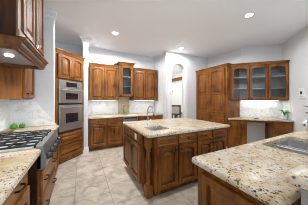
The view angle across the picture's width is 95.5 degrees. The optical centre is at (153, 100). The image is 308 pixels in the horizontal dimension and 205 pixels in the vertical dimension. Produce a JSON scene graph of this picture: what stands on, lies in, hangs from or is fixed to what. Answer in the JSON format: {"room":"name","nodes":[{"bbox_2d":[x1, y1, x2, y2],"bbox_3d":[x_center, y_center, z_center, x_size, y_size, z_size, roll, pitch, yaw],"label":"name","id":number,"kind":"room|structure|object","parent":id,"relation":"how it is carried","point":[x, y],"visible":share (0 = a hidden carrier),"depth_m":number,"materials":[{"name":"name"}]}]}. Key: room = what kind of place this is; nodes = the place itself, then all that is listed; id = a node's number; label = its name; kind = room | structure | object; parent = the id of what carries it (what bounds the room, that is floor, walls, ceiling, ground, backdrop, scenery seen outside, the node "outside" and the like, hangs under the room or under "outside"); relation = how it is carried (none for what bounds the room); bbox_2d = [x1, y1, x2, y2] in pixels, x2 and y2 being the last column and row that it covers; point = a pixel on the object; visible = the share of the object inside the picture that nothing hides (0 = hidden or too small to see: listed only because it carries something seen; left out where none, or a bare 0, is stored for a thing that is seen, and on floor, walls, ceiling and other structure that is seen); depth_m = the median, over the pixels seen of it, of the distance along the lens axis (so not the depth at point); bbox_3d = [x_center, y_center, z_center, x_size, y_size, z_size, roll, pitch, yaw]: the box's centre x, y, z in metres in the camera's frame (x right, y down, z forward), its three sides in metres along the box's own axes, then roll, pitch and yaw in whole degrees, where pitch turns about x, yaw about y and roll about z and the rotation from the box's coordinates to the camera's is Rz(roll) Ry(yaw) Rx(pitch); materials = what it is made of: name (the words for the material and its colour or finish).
{"room":"kitchen","nodes":[
{"label":"kitchen","id":0,"kind":"room"},
{"bbox_2d":[9,18,54,128],"bbox_3d":[-2.150,-0.130,2.505,0.600,3.000,0.130,0,0,-28],"label":"wall","id":1,"kind":"structure","parent":0,"point":[44,79],"depth_m":2.54,"materials":[{"name":"white paint"}]},
{"bbox_2d":[10,100,56,126],"bbox_3d":[-2.092,0.220,2.458,0.642,0.460,0.008,0,0,-28],"label":"backsplash","id":2,"kind":"structure","parent":1,"relation":"attached to","point":[28,112],"depth_m":2.42,"materials":[{"name":"white stone"}]},
{"bbox_2d":[44,9,56,21],"bbox_3d":[-1.932,-1.558,2.595,0.214,0.145,0.172,0,0,-28],"label":"trim","id":3,"kind":"structure","parent":1,"relation":"attached to","point":[48,14],"depth_m":2.54,"materials":[{"name":"white paint"}]},
{"bbox_2d":[83,43,87,147],"bbox_3d":[-1.932,-0.130,3.938,0.120,3.000,0.630,0,0,-28],"label":"wall","id":4,"kind":"structure","parent":0,"point":[85,46],"depth_m":3.66,"materials":[{"name":"white paint"}]},
{"bbox_2d":[80,36,91,47],"bbox_3d":[-1.845,-1.558,3.771,0.271,0.145,0.406,0,0,-28],"label":"trim","id":5,"kind":"structure","parent":4,"relation":"attached to","point":[86,40],"depth_m":3.63,"materials":[{"name":"white paint"}]},
{"bbox_2d":[83,146,88,152],"bbox_3d":[-1.857,1.305,3.800,0.145,0.130,0.345,0,0,-28],"label":"baseboard","id":6,"kind":"structure","parent":4,"relation":"attached to","point":[86,150],"depth_m":3.65,"materials":[{"name":"white paint"}]},
{"bbox_2d":[55,42,153,114],"bbox_3d":[-1.572,-0.130,4.537,3.500,3.000,0.100,0,0,-28],"label":"wall","id":7,"kind":"structure","parent":0,"point":[95,55],"depth_m":4.53,"materials":[{"name":"white paint"}]},
{"bbox_2d":[88,100,117,114],"bbox_3d":[-1.612,0.220,4.455,0.925,0.460,0.008,0,0,-28],"label":"backsplash","id":8,"kind":"structure","parent":7,"relation":"attached to","point":[94,107],"depth_m":4.44,"materials":[{"name":"white stone"}]},
{"bbox_2d":[88,62,118,99],"bbox_3d":[-1.529,-0.537,4.275,0.855,1.065,0.383,0,0,-28],"label":"upper cabinet","id":9,"kind":"object","parent":7,"relation":"attached to","point":[103,79],"visible":1,"depth_m":4.12,"materials":[{"name":"brown wood"}]},
{"bbox_2d":[118,97,128,113],"bbox_3d":[-1.027,0.165,4.756,0.380,0.570,0.014,0,0,-28],"label":"backsplash","id":10,"kind":"structure","parent":7,"relation":"attached to","point":[123,101],"depth_m":4.75,"materials":[{"name":"beige tile"}]},
{"bbox_2d":[116,61,135,96],"bbox_3d":[-0.932,-0.645,4.530,0.540,1.060,0.483,0,0,-28],"label":"upper cabinet","id":11,"kind":"object","parent":7,"relation":"attached to","point":[125,68],"visible":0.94,"depth_m":4.41,"materials":[{"name":"brown wood"}]},
{"bbox_2d":[129,100,153,112],"bbox_3d":[-0.425,0.220,5.073,0.970,0.460,0.008,0,0,-28],"label":"backsplash","id":12,"kind":"structure","parent":7,"relation":"attached to","point":[134,106],"depth_m":5.04,"materials":[{"name":"white stone"}]},
{"bbox_2d":[130,67,157,99],"bbox_3d":[-0.354,-0.537,4.887,0.915,1.065,0.383,0,0,-28],"label":"upper cabinet","id":13,"kind":"object","parent":7,"relation":"attached to","point":[144,80],"visible":0.98,"depth_m":4.74,"materials":[{"name":"brown wood"}]},
{"bbox_2d":[49,146,227,204],"bbox_3d":[1.242,1.400,3.353,7.900,0.060,13.200,0,0,-28],"label":"floor","id":14,"kind":"structure","parent":0,"point":[95,177],"depth_m":2.23,"materials":[{"name":"tile"}]},
{"bbox_2d":[2,171,29,204],"bbox_3d":[-1.161,0.935,0.740,0.703,0.870,0.985,0,0,-28],"label":"base cabinet","id":15,"kind":"object","parent":14,"relation":"on","point":[20,195],"visible":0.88,"depth_m":0.98,"materials":[{"name":"brown wood"}]},
{"bbox_2d":[0,149,40,204],"bbox_3d":[-1.067,0.475,0.566,0.710,0.040,1.390,0,0,-28],"label":"countertop","id":16,"kind":"structure","parent":15,"relation":"on","point":[13,165],"depth_m":0.95,"materials":[{"name":"beige stone"}]},
{"bbox_2d":[26,152,56,204],"bbox_3d":[-1.573,0.934,1.578,0.730,0.872,0.868,0,0,-28],"label":"base cabinet","id":17,"kind":"object","parent":14,"relation":"on","point":[41,182],"visible":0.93,"depth_m":1.40,"materials":[{"name":"brown wood"}]},
{"bbox_2d":[0,129,61,169],"bbox_3d":[-1.556,0.547,1.588,0.786,0.246,0.855,0,0,-28],"label":"gas range","id":18,"kind":"object","parent":17,"relation":"on","point":[47,141],"visible":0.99,"depth_m":1.51,"materials":[{"name":"silver metal"}]},
{"bbox_2d":[54,129,58,175],"bbox_3d":[-1.929,0.935,2.215,0.703,0.870,0.580,0,0,-28],"label":"base cabinet","id":19,"kind":"object","parent":14,"relation":"on","point":[56,165],"visible":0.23,"depth_m":2.47,"materials":[{"name":"brown wood"}]},
{"bbox_2d":[2,125,58,134],"bbox_3d":[-1.940,0.475,2.206,0.675,0.040,0.575,0,0,-28],"label":"countertop","id":20,"kind":"structure","parent":19,"relation":"on","point":[52,127],"depth_m":2.27,"materials":[{"name":"beige stone"}]},
{"bbox_2d":[10,124,17,128],"bbox_3d":[-2.216,0.404,2.211,0.077,0.100,0.077,0,0,8],"label":"pepper","id":21,"kind":"object","parent":20,"relation":"on","point":[12,126],"visible":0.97,"depth_m":2.19,"materials":[{"name":"green food"}]},
{"bbox_2d":[55,47,84,164],"bbox_3d":[-2.182,0.145,3.296,0.663,2.450,0.800,0,0,18],"label":"tall cabinet","id":22,"kind":"object","parent":14,"relation":"on","point":[69,66],"visible":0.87,"depth_m":3.17,"materials":[{"name":"brown wood"}]},
{"bbox_2d":[58,79,83,133],"bbox_3d":[-2.135,0.131,3.304,0.647,1.158,0.625,0,0,18],"label":"double wall oven","id":23,"kind":"object","parent":22,"relation":"in","point":[70,106],"visible":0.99,"depth_m":3.17,"materials":[{"name":"silver metal"}]},
{"bbox_2d":[88,117,122,150],"bbox_3d":[-1.445,0.932,4.162,0.900,0.875,0.663,0,0,-28],"label":"base cabinet","id":24,"kind":"object","parent":14,"relation":"on","point":[103,133],"visible":0.98,"depth_m":3.92,"materials":[{"name":"brown wood"}]},
{"bbox_2d":[122,117,137,145],"bbox_3d":[-0.829,0.934,4.461,0.450,0.872,0.660,0,0,-28],"label":"dishwasher","id":25,"kind":"object","parent":14,"relation":"on","point":[125,119],"visible":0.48,"depth_m":4.18,"materials":[{"name":"grey metal"}]},
{"bbox_2d":[137,115,161,120],"bbox_3d":[-0.234,0.932,4.792,0.870,0.875,0.663,0,0,-28],"label":"base cabinet","id":26,"kind":"object","parent":14,"relation":"on","point":[140,118],"visible":0.24,"depth_m":4.51,"materials":[{"name":"brown wood"}]},
{"bbox_2d":[88,112,162,118],"bbox_3d":[-0.857,0.473,4.478,2.275,0.040,0.645,0,0,-28],"label":"countertop","id":27,"kind":"structure","parent":26,"relation":"on","point":[130,114],"depth_m":4.20,"materials":[{"name":"beige stone"}]},
{"bbox_2d":[123,125,225,198],"bbox_3d":[0.348,0.932,2.728,1.663,0.875,1.243,0,0,-28],"label":"base cabinet","id":28,"kind":"object","parent":14,"relation":"on","point":[162,164],"visible":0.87,"depth_m":2.10,"materials":[{"name":"brown wood"}]},
{"bbox_2d":[123,118,229,137],"bbox_3d":[0.372,0.473,2.772,1.680,0.040,1.285,0,0,-28],"label":"countertop","id":29,"kind":"structure","parent":28,"relation":"on","point":[172,126],"depth_m":2.48,"materials":[{"name":"beige stone"}]},
{"bbox_2d":[147,106,154,125],"bbox_3d":[-0.039,0.274,2.520,0.200,0.358,0.117,0,0,43],"label":"island faucet","id":30,"kind":"object","parent":29,"relation":"on","point":[149,106],"visible":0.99,"depth_m":2.52,"materials":[{"name":"silver metal"}]},
{"bbox_2d":[172,105,180,117],"bbox_3d":[0.902,0.775,5.596,0.440,1.190,0.482,0,0,24],"label":"dining chair","id":31,"kind":"object","parent":14,"relation":"on","point":[176,109],"visible":0.29,"depth_m":5.36,"materials":[{"name":"beige fabric"}]},
{"bbox_2d":[172,107,178,113],"bbox_3d":[0.815,0.375,5.404,0.340,0.270,0.062,0,0,25],"label":"cushion","id":32,"kind":"object","parent":31,"relation":"on","point":[175,110],"depth_m":5.37,"materials":[{"name":"beige fabric"}]},
{"bbox_2d":[196,63,239,146],"bbox_3d":[2.107,0.145,4.736,0.678,2.450,1.275,0,0,-28],"label":"pantry cabinet","id":33,"kind":"object","parent":14,"relation":"on","point":[213,102],"visible":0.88,"depth_m":4.37,"materials":[{"name":"brown wood"}]},
{"bbox_2d":[198,143,300,204],"bbox_3d":[1.614,0.932,1.469,2.630,0.875,0.545,0,0,-28],"label":"base cabinet","id":34,"kind":"object","parent":14,"relation":"on","point":[212,190],"visible":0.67,"depth_m":0.92,"materials":[{"name":"brown wood"}]},
{"bbox_2d":[192,129,307,204],"bbox_3d":[1.901,0.473,1.638,3.335,0.040,0.580,0,0,-28],"label":"countertop","id":35,"kind":"structure","parent":34,"relation":"on","point":[257,169],"depth_m":0.97,"materials":[{"name":"beige stone"}]},
{"bbox_2d":[268,140,307,155],"bbox_3d":[1.493,0.589,1.431,0.734,0.190,0.444,0,0,-28],"label":"double sink","id":36,"kind":"object","parent":35,"relation":"in","point":[294,146],"visible":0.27,"depth_m":1.59,"materials":[{"name":"silver metal"}]},
{"bbox_2d":[302,106,307,129],"bbox_3d":[2.352,0.267,2.081,0.204,0.371,0.210,0,0,-38],"label":"plant","id":37,"kind":"object","parent":35,"relation":"on","point":[305,122],"visible":0.99,"depth_m":2.10,"materials":[{"name":"white plant"}]},
{"bbox_2d":[228,120,292,147],"bbox_3d":[2.873,0.958,3.977,1.490,0.825,0.554,0,0,18],"label":"base cabinet","id":38,"kind":"object","parent":14,"relation":"on","point":[240,132],"visible":0.62,"depth_m":3.92,"materials":[{"name":"brown wood"}]},
{"bbox_2d":[228,117,294,121],"bbox_3d":[2.885,0.524,3.988,1.499,0.035,0.537,0,0,18],"label":"countertop","id":39,"kind":"structure","parent":38,"relation":"on","point":[232,118],"depth_m":3.82,"materials":[{"name":"beige stone"}]},
{"bbox_2d":[280,110,288,118],"bbox_3d":[3.533,0.378,3.788,0.252,0.256,0.247,0,0,-28],"label":"potted plant","id":40,"kind":"object","parent":39,"relation":"on","point":[284,116],"visible":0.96,"depth_m":3.77,"materials":[{"name":"green plant"}]},
{"bbox_2d":[154,52,162,118],"bbox_3d":[0.192,-0.130,5.077,0.130,3.000,0.770,0,0,-28],"label":"wall","id":41,"kind":"structure","parent":0,"point":[158,60],"depth_m":4.93,"materials":[{"name":"white paint"}]},
{"bbox_2d":[44,0,307,73],"bbox_3d":[1.242,-1.670,3.353,7.900,0.080,13.200,0,0,-28],"label":"ceiling","id":42,"kind":"structure","parent":0,"point":[207,29],"depth_m":3.01,"materials":[{"name":"white paint"}]},
{"bbox_2d":[243,12,254,17],"bbox_3d":[1.813,-1.626,2.672,0.190,0.008,0.190,0,0,-28],"label":"recessed light","id":43,"kind":"object","parent":42,"relation":"in","point":[250,14],"visible":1,"depth_m":2.66,"materials":[{"name":"white paint"}]},
{"bbox_2d":[172,71,181,117],"bbox_3d":[1.452,-0.130,8.039,0.100,3.000,4.880,0,0,-28],"label":"wall","id":44,"kind":"structure","parent":0,"point":[176,85],"depth_m":8.11,"materials":[{"name":"grey paint"}]},
{"bbox_2d":[172,77,181,81],"bbox_3d":[1.335,-1.200,7.939,0.200,0.140,4.550,0,0,-28],"label":"wooden ledge","id":45,"kind":"object","parent":44,"relation":"attached to","point":[178,78],"visible":0.16,"depth_m":7.93,"materials":[{"name":"brown wood"}]},
{"bbox_2d":[163,51,207,118],"bbox_3d":[1.460,-0.130,5.208,2.500,3.000,0.150,0,0,-28],"label":"wall","id":46,"kind":"structure","parent":0,"point":[193,64],"depth_m":5.00,"materials":[{"name":"white paint"}]},
{"bbox_2d":[169,60,187,118],"bbox_3d":[0.836,0.005,4.784,0.780,2.730,0.025,0,0,-28],"label":"trim","id":47,"kind":"structure","parent":46,"relation":"attached to","point":[176,61],"depth_m":4.74,"materials":[{"name":"white paint"}]},
{"bbox_2d":[208,49,236,67],"bbox_3d":[2.449,-0.130,4.933,0.100,3.000,1.250,0,0,-28],"label":"wall","id":48,"kind":"structure","parent":0,"point":[229,57],"depth_m":4.84,"materials":[{"name":"white paint"}]},
{"bbox_2d":[237,44,281,117],"bbox_3d":[3.162,-0.130,4.245,1.131,3.000,0.099,0,0,17],"label":"wall","id":49,"kind":"structure","parent":0,"point":[266,52],"depth_m":4.19,"materials":[{"name":"white paint"}]},
{"bbox_2d":[230,60,289,100],"bbox_3d":[2.970,-0.531,4.048,1.405,1.078,0.371,0,0,18],"label":"upper cabinet","id":50,"kind":"object","parent":49,"relation":"attached to","point":[266,80],"depth_m":4.03,"materials":[{"name":"brown wood"}]},
{"bbox_2d":[235,75,285,78],"bbox_3d":[2.987,-0.666,4.076,1.365,0.012,0.284,0,0,17],"label":"shelf","id":51,"kind":"object","parent":50,"relation":"attached to","point":[248,76],"depth_m":4.02,"materials":[{"name":"grey"}]},
{"bbox_2d":[236,88,284,89],"bbox_3d":[2.987,-0.336,4.076,1.365,0.012,0.284,0,0,17],"label":"shelf","id":52,"kind":"object","parent":50,"relation":"attached to","point":[239,88],"depth_m":3.99,"materials":[{"name":"grey"}]},
{"bbox_2d":[240,100,281,117],"bbox_3d":[3.180,0.247,4.183,1.090,0.515,0.008,0,0,17],"label":"backsplash","id":53,"kind":"structure","parent":49,"relation":"attached to","point":[268,109],"depth_m":4.17,"materials":[{"name":"white stone"}]},
{"bbox_2d":[282,27,307,131],"bbox_3d":[3.330,-0.130,2.731,0.099,3.000,2.885,0,0,18],"label":"wall","id":54,"kind":"structure","parent":0,"point":[295,49],"depth_m":3.41,"materials":[{"name":"white paint"}]},
{"bbox_2d":[282,100,293,119],"bbox_3d":[3.602,0.247,3.771,0.008,0.515,0.540,0,0,17],"label":"backsplash","id":55,"kind":"structure","parent":54,"relation":"attached to","point":[285,103],"depth_m":3.77,"materials":[{"name":"white stone"}]},
{"bbox_2d":[299,88,305,98],"bbox_3d":[3.419,-0.160,3.230,0.032,0.240,0.200,0,0,18],"label":"wall control panel","id":56,"kind":"object","parent":54,"relation":"attached to","point":[302,91],"visible":1,"depth_m":3.20,"materials":[{"name":"white plastic"}]},
{"bbox_2d":[301,189,307,204],"bbox_3d":[1.848,0.855,1.159,2.612,1.030,0.150,0,0,-28],"label":"wall","id":57,"kind":"structure","parent":0,"point":[304,194],"depth_m":0.61,"materials":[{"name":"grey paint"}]},
{"bbox_2d":[286,161,307,190],"bbox_3d":[1.843,0.319,1.024,2.725,0.040,0.435,0,0,-28],"label":"countertop","id":58,"kind":"structure","parent":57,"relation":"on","point":[297,176],"depth_m":0.56,"materials":[{"name":"beige stone"}]},
{"bbox_3d":[-1.160,-0.130,-0.153,0.100,3.000,8.800,0,0,-28],"label":"wall","id":59,"kind":"structure","parent":0,"visible":0},
{"bbox_2d":[0,99,9,130],"bbox_3d":[-1.794,-0.020,1.180,0.008,0.940,2.550,0,0,-28],"label":"backsplash","id":60,"kind":"structure","parent":59,"relation":"attached to","point":[4,103],"depth_m":2.15,"materials":[{"name":"white tile"}]},
{"bbox_2d":[0,67,34,98],"bbox_3d":[-2.095,-0.565,2.159,0.358,1.090,0.505,0,0,-28],"label":"upper cabinet","id":61,"kind":"object","parent":59,"relation":"attached to","point":[15,83],"visible":0.51,"depth_m":1.97,"materials":[{"name":"brown wood"}]},
{"bbox_2d":[0,0,47,69],"bbox_3d":[-1.634,-1.038,1.545,0.598,1.175,0.950,0,0,-28],"label":"range hood","id":62,"kind":"object","parent":59,"relation":"attached to","point":[21,21],"visible":1,"depth_m":1.43,"materials":[{"name":"brown wood"}]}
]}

